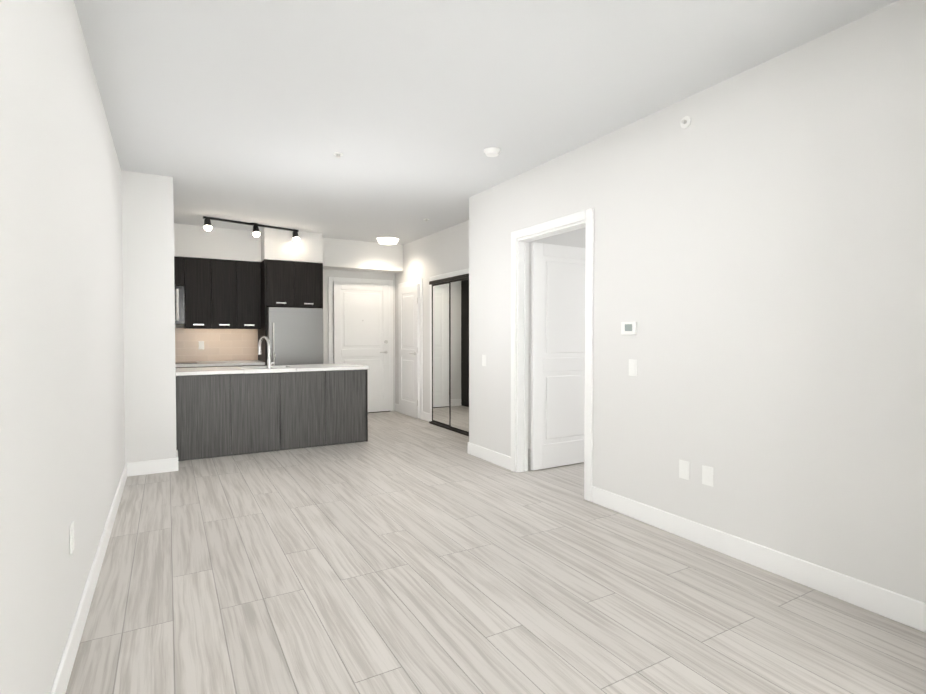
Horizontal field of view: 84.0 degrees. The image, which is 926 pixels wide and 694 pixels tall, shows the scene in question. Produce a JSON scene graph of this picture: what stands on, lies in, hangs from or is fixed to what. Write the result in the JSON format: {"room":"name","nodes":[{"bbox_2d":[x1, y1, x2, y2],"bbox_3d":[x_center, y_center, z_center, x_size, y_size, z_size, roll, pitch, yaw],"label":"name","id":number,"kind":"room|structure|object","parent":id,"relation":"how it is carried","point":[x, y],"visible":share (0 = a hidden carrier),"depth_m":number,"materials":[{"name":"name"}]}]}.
{"room":"empty living room","nodes":[
{"label":"empty living room","id":0,"kind":"room"},
{"bbox_2d":[0,0,124,693],"bbox_3d":[-1.890,-0.157,2.481,0.120,2.750,10.340,-1,1,-30],"label":"wall","id":1,"kind":"structure","parent":0,"point":[62,433],"depth_m":1.76,"materials":[{"name":"white paint"}]},
{"bbox_2d":[69,520,73,554],"bbox_3d":[-1.554,0.758,2.047,0.008,0.115,0.072,-1,1,-30],"label":"electrical outlet","id":2,"kind":"object","parent":1,"relation":"attached to","point":[71,527],"visible":0.98,"depth_m":2.03,"materials":[{"name":"white plastic"}]},
{"bbox_2d":[50,463,126,693],"bbox_3d":[-1.175,1.179,1.401,0.014,0.125,7.466,-1,1,-30],"label":"baseboard","id":3,"kind":"structure","parent":1,"relation":"attached to","point":[63,673],"depth_m":2.27,"materials":[{"name":"white wood"}]},
{"bbox_2d":[121,170,176,462],"bbox_3d":[-3.144,-0.216,5.190,0.404,2.750,1.090,-1,1,-30],"label":"wall","id":4,"kind":"structure","parent":0,"point":[148,308],"depth_m":4.71,"materials":[{"name":"white paint"}]},
{"bbox_2d":[125,458,177,476],"bbox_3d":[-2.863,1.107,4.744,0.418,0.125,0.014,-1,1,-30],"label":"baseboard","id":5,"kind":"structure","parent":4,"relation":"attached to","point":[151,467],"depth_m":4.74,"materials":[{"name":"white wood"}]},
{"bbox_2d":[175,269,394,410],"bbox_3d":[-2.783,-0.274,7.859,3.690,2.750,0.120,-1,1,-30],"label":"wall","id":6,"kind":"structure","parent":0,"point":[327,273],"depth_m":8.25,"materials":[{"name":"white paint"}]},
{"bbox_2d":[174,256,181,285],"bbox_3d":[-4.028,-1.006,6.856,0.542,0.382,0.348,-1,1,-30],"label":"upper cabinet","id":7,"kind":"object","parent":6,"relation":"attached to","point":[177,260],"depth_m":6.80,"materials":[{"name":"brown wood"}]},
{"bbox_2d":[175,286,184,323],"bbox_3d":[-4.006,-0.557,6.828,0.542,0.500,0.435,-1,1,-30],"label":"over-the-range microwave","id":8,"kind":"object","parent":7,"relation":"attached to","point":[179,304],"visible":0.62,"depth_m":6.80,"materials":[{"name":"silver metal"}]},
{"bbox_2d":[182,257,213,327],"bbox_3d":[-3.653,-0.732,7.078,0.318,0.940,0.348,-1,1,-30],"label":"upper cabinet","id":9,"kind":"object","parent":6,"relation":"attached to","point":[197,273],"depth_m":6.93,"materials":[{"name":"brown wood"}]},
{"bbox_2d":[175,328,257,361],"bbox_3d":[-3.699,-0.031,7.263,1.501,0.466,0.012,-1,1,-30],"label":"tile backsplash","id":10,"kind":"structure","parent":6,"relation":"attached to","point":[229,344],"depth_m":7.36,"materials":[{"name":"beige tile"}]},
{"bbox_2d":[198,341,203,348],"bbox_3d":[-3.691,-0.024,7.257,0.070,0.115,0.006,-1,1,-30],"label":"outlet","id":11,"kind":"object","parent":10,"relation":"attached to","point":[201,344],"visible":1,"depth_m":7.25,"materials":[{"name":"white plastic"}]},
{"bbox_2d":[214,259,237,327],"bbox_3d":[-3.376,-0.736,7.236,0.319,0.940,0.348,-1,1,-30],"label":"upper cabinet","id":12,"kind":"object","parent":6,"relation":"attached to","point":[222,294],"depth_m":7.10,"materials":[{"name":"brown wood"}]},
{"bbox_2d":[238,261,260,327],"bbox_3d":[-3.100,-0.739,7.395,0.318,0.940,0.348,-1,1,-30],"label":"upper cabinet","id":13,"kind":"object","parent":6,"relation":"attached to","point":[249,273],"depth_m":7.25,"materials":[{"name":"brown wood"}]},
{"bbox_2d":[258,259,322,365],"bbox_3d":[-2.528,-0.052,7.534,0.792,2.320,0.703,-1,1,-30],"label":"upper cabinet","id":14,"kind":"object","parent":6,"relation":"attached to","point":[295,284],"visible":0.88,"depth_m":7.22,"materials":[{"name":"brown wood"}]},
{"bbox_2d":[328,277,392,412],"bbox_3d":[-1.649,-0.014,8.413,1.094,2.205,0.060,-1,1,-30],"label":"door frame","id":15,"kind":"structure","parent":6,"relation":"attached to","point":[331,280],"depth_m":8.44,"materials":[{"name":"white painted wood"}]},
{"bbox_2d":[333,282,389,411],"bbox_3d":[-1.639,0.022,8.386,0.947,2.118,0.094,-1,1,-30],"label":"entry door","id":16,"kind":"structure","parent":6,"relation":"in","point":[360,323],"depth_m":8.43,"materials":[{"name":"white wood"}]},
{"bbox_2d":[395,220,468,418],"bbox_3d":[-0.290,-0.263,7.344,0.120,2.750,3.499,-1,1,-30],"label":"wall","id":17,"kind":"structure","parent":0,"point":[444,251],"depth_m":7.62,"materials":[{"name":"white paint"}]},
{"bbox_2d":[395,403,398,411],"bbox_3d":[-1.106,1.021,8.658,0.014,0.125,0.175,-1,1,-30],"label":"baseboard","id":18,"kind":"structure","parent":17,"relation":"attached to","point":[397,407],"depth_m":8.64,"materials":[{"name":"white wood"}]},
{"bbox_2d":[398,284,419,418],"bbox_3d":[-0.881,0.063,8.141,0.094,2.048,0.753,-1,1,-30],"label":"hall door","id":19,"kind":"structure","parent":17,"relation":"in","point":[409,341],"depth_m":8.09,"materials":[{"name":"white wood"}]},
{"bbox_2d":[398,279,422,419],"bbox_3d":[-0.840,0.027,8.169,0.018,2.135,0.900,-1,1,-30],"label":"door frame","id":20,"kind":"structure","parent":17,"relation":"attached to","point":[413,282],"depth_m":7.80,"materials":[{"name":"white wood"}]},
{"bbox_2d":[422,411,429,421],"bbox_3d":[-0.547,1.042,7.686,0.014,0.125,0.268,-1,1,-30],"label":"baseboard","id":21,"kind":"structure","parent":17,"relation":"attached to","point":[425,416],"depth_m":7.69,"materials":[{"name":"white wood"}]},
{"bbox_2d":[429,273,468,435],"bbox_3d":[-0.163,0.093,6.945,0.060,2.055,1.210,-1,1,-30],"label":"mirrored closet doors","id":22,"kind":"structure","parent":17,"relation":"in","point":[450,353],"depth_m":6.90,"materials":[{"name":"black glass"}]},
{"bbox_2d":[430,268,468,420],"bbox_3d":[-0.143,0.056,6.956,0.018,2.130,1.364,-1,1,-30],"label":"trim","id":23,"kind":"structure","parent":17,"relation":"attached to","point":[451,274],"depth_m":7.48,"materials":[{"name":"white"}]},
{"bbox_2d":[74,0,898,244],"bbox_3d":[0.759,-1.615,3.971,6.230,0.100,10.340,-1,1,-30],"label":"ceiling","id":24,"kind":"structure","parent":0,"point":[257,111],"depth_m":3.04,"materials":[{"name":"white paint"}]},
{"bbox_2d":[174,223,260,261],"bbox_3d":[-3.609,-1.419,7.080,1.506,0.428,0.365,-1,1,-30],"label":"ceiling bulkhead","id":25,"kind":"object","parent":24,"relation":"attached to","point":[193,241],"visible":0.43,"depth_m":7.01,"materials":[{"name":"white paint"}]},
{"bbox_2d":[203,216,298,241],"bbox_3d":[-2.753,-1.534,6.766,1.230,0.181,0.138,-1,2,-42],"label":"track light","id":26,"kind":"object","parent":24,"relation":"attached to","point":[208,226],"visible":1,"depth_m":6.73,"materials":[{"name":"black metal"}]},
{"bbox_2d":[261,228,322,262],"bbox_3d":[-2.537,-1.428,7.520,0.792,0.428,0.670,-1,1,-30],"label":"ceiling bulkhead","id":27,"kind":"object","parent":24,"relation":"attached to","point":[277,244],"visible":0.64,"depth_m":7.21,"materials":[{"name":"white paint"}]},
{"bbox_2d":[333,152,342,157],"bbox_3d":[-1.013,-1.556,4.177,0.076,0.025,0.076,-1,1,-30],"label":"sprinkler","id":28,"kind":"object","parent":24,"relation":"attached to","point":[338,154],"visible":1,"depth_m":4.17,"materials":[{"name":"white plastic"}]},
{"bbox_2d":[323,237,402,273],"bbox_3d":[-1.666,-1.443,8.196,1.392,0.428,0.365,-1,1,-30],"label":"ceiling bulkhead","id":29,"kind":"object","parent":24,"relation":"attached to","point":[352,255],"visible":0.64,"depth_m":8.05,"materials":[{"name":"white paint"}]},
{"bbox_2d":[376,236,399,244],"bbox_3d":[-1.137,-1.607,7.785,0.350,0.079,0.350,-1,1,-30],"label":"flush ceiling light","id":30,"kind":"object","parent":24,"relation":"attached to","point":[388,240],"visible":1,"depth_m":7.68,"materials":[{"name":"white glass"}]},
{"bbox_2d":[484,147,500,156],"bbox_3d":[0.233,-1.548,4.097,0.136,0.037,0.136,-1,1,-30],"label":"smoke detector","id":31,"kind":"object","parent":24,"relation":"attached to","point":[492,152],"visible":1,"depth_m":4.06,"materials":[{"name":"white plastic"}]},
{"bbox_2d":[65,411,925,693],"bbox_3d":[0.759,1.235,4.034,6.230,0.100,10.340,-1,1,-30],"label":"floor","id":32,"kind":"structure","parent":0,"point":[398,553],"depth_m":2.51,"materials":[{"name":"beige wood"}]},
{"bbox_2d":[175,364,182,367],"bbox_3d":[-3.973,0.690,6.755,0.500,0.870,0.616,-1,1,-30],"label":"base cabinet","id":33,"kind":"object","parent":32,"relation":"on","point":[176,365],"depth_m":6.57,"materials":[{"name":"brown wood"}]},
{"bbox_2d":[183,364,226,367],"bbox_3d":[-3.540,0.685,7.005,0.500,0.870,0.616,-1,1,-30],"label":"base cabinet","id":34,"kind":"object","parent":32,"relation":"on","point":[193,364],"depth_m":6.70,"materials":[{"name":"brown wood"}]},
{"bbox_2d":[227,360,264,366],"bbox_3d":[-3.106,0.679,7.254,0.500,0.870,0.616,-1,1,-30],"label":"base cabinet","id":35,"kind":"object","parent":32,"relation":"on","point":[253,362],"depth_m":7.01,"materials":[{"name":"brown wood"}]},
{"bbox_2d":[176,363,368,460],"bbox_3d":[-2.180,0.687,5.979,2.027,0.910,0.717,-1,1,-30],"label":"kitchen island","id":36,"kind":"object","parent":32,"relation":"on","point":[229,411],"visible":0.88,"depth_m":5.63,"materials":[{"name":"grey wood"}]},
{"bbox_2d":[258,336,275,368],"bbox_3d":[-2.197,0.055,5.762,0.162,0.361,0.227,-1,1,-30],"label":"faucet","id":37,"kind":"object","parent":36,"relation":"on","point":[269,362],"visible":1,"depth_m":5.70,"materials":[{"name":"silver metal"}]},
{"bbox_2d":[267,307,322,364],"bbox_3d":[-2.488,0.277,7.472,0.740,1.665,0.806,-1,1,-30],"label":"fridge","id":38,"kind":"object","parent":32,"relation":"on","point":[295,336],"visible":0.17,"depth_m":7.15,"materials":[{"name":"silver metal"}]},
{"bbox_2d":[528,227,585,447],"bbox_3d":[1.377,-0.238,6.213,2.716,2.750,0.120,-1,1,-30],"label":"wall","id":39,"kind":"structure","parent":0,"point":[574,238],"depth_m":5.89,"materials":[{"name":"white paint"}]},
{"bbox_2d":[469,0,925,602],"bbox_3d":[1.143,-0.185,3.773,0.120,2.750,4.120,-1,1,-30],"label":"wall","id":40,"kind":"structure","parent":0,"point":[760,254],"depth_m":2.78,"materials":[{"name":"white paint"}]},
{"bbox_2d":[482,355,485,365],"bbox_3d":[0.215,0.138,5.266,0.008,0.115,0.072,-1,1,-30],"label":"light switch","id":41,"kind":"object","parent":40,"relation":"attached to","point":[483,360],"visible":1,"depth_m":5.26,"materials":[{"name":"white plastic"}]},
{"bbox_2d":[467,442,510,469],"bbox_3d":[0.255,1.096,5.215,0.014,0.125,0.812,-1,1,-30],"label":"baseboard","id":42,"kind":"structure","parent":40,"relation":"attached to","point":[496,458],"depth_m":5.18,"materials":[{"name":"white wood"}]},
{"bbox_2d":[511,208,593,501],"bbox_3d":[0.780,0.056,4.411,0.156,2.240,1.066,-1,1,-30],"label":"door frame","id":43,"kind":"structure","parent":40,"relation":"attached to","point":[519,306],"depth_m":4.76,"materials":[{"name":"white wood"}]},
{"bbox_2d":[529,242,584,469],"bbox_3d":[1.020,0.088,5.032,0.885,2.133,0.148,-1,1,-30],"label":"bedroom door","id":44,"kind":"structure","parent":40,"relation":"in","point":[557,355],"depth_m":4.95,"materials":[{"name":"white wood"}]},
{"bbox_2d":[621,322,636,334],"bbox_3d":[1.160,-0.131,3.599,0.025,0.090,0.124,-1,1,-30],"label":"thermostat","id":45,"kind":"object","parent":40,"relation":"attached to","point":[628,328],"visible":0.98,"depth_m":3.58,"materials":[{"name":"white plastic"}]},
{"bbox_2d":[629,359,636,375],"bbox_3d":[1.182,0.144,3.583,0.008,0.115,0.072,-1,1,-30],"label":"light switch","id":46,"kind":"object","parent":40,"relation":"attached to","point":[632,367],"visible":1,"depth_m":3.58,"materials":[{"name":"white plastic"}]},
{"bbox_2d":[679,460,688,479],"bbox_3d":[1.390,0.772,3.235,0.008,0.115,0.072,-1,1,-30],"label":"electrical outlet","id":47,"kind":"object","parent":40,"relation":"attached to","point":[683,469],"visible":1,"depth_m":3.23,"materials":[{"name":"white plastic"}]},
{"bbox_2d":[680,116,690,127],"bbox_3d":[1.375,-1.398,3.193,0.029,0.072,0.072,-1,1,-30],"label":"sprinkler","id":48,"kind":"object","parent":40,"relation":"attached to","point":[685,121],"visible":1,"depth_m":3.19,"materials":[{"name":"white plastic"}]},
{"bbox_2d":[702,465,712,486],"bbox_3d":[1.471,0.775,3.094,0.008,0.115,0.072,-1,1,-30],"label":"electrical outlet","id":49,"kind":"object","parent":40,"relation":"attached to","point":[707,475],"visible":1,"depth_m":3.09,"materials":[{"name":"white plastic"}]},
{"bbox_2d":[592,486,925,632],"bbox_3d":[1.546,1.145,2.967,0.014,0.125,2.242,-1,1,-30],"label":"baseboard","id":50,"kind":"structure","parent":40,"relation":"attached to","point":[902,609],"depth_m":2.71,"materials":[{"name":"white wood"}]}
]}

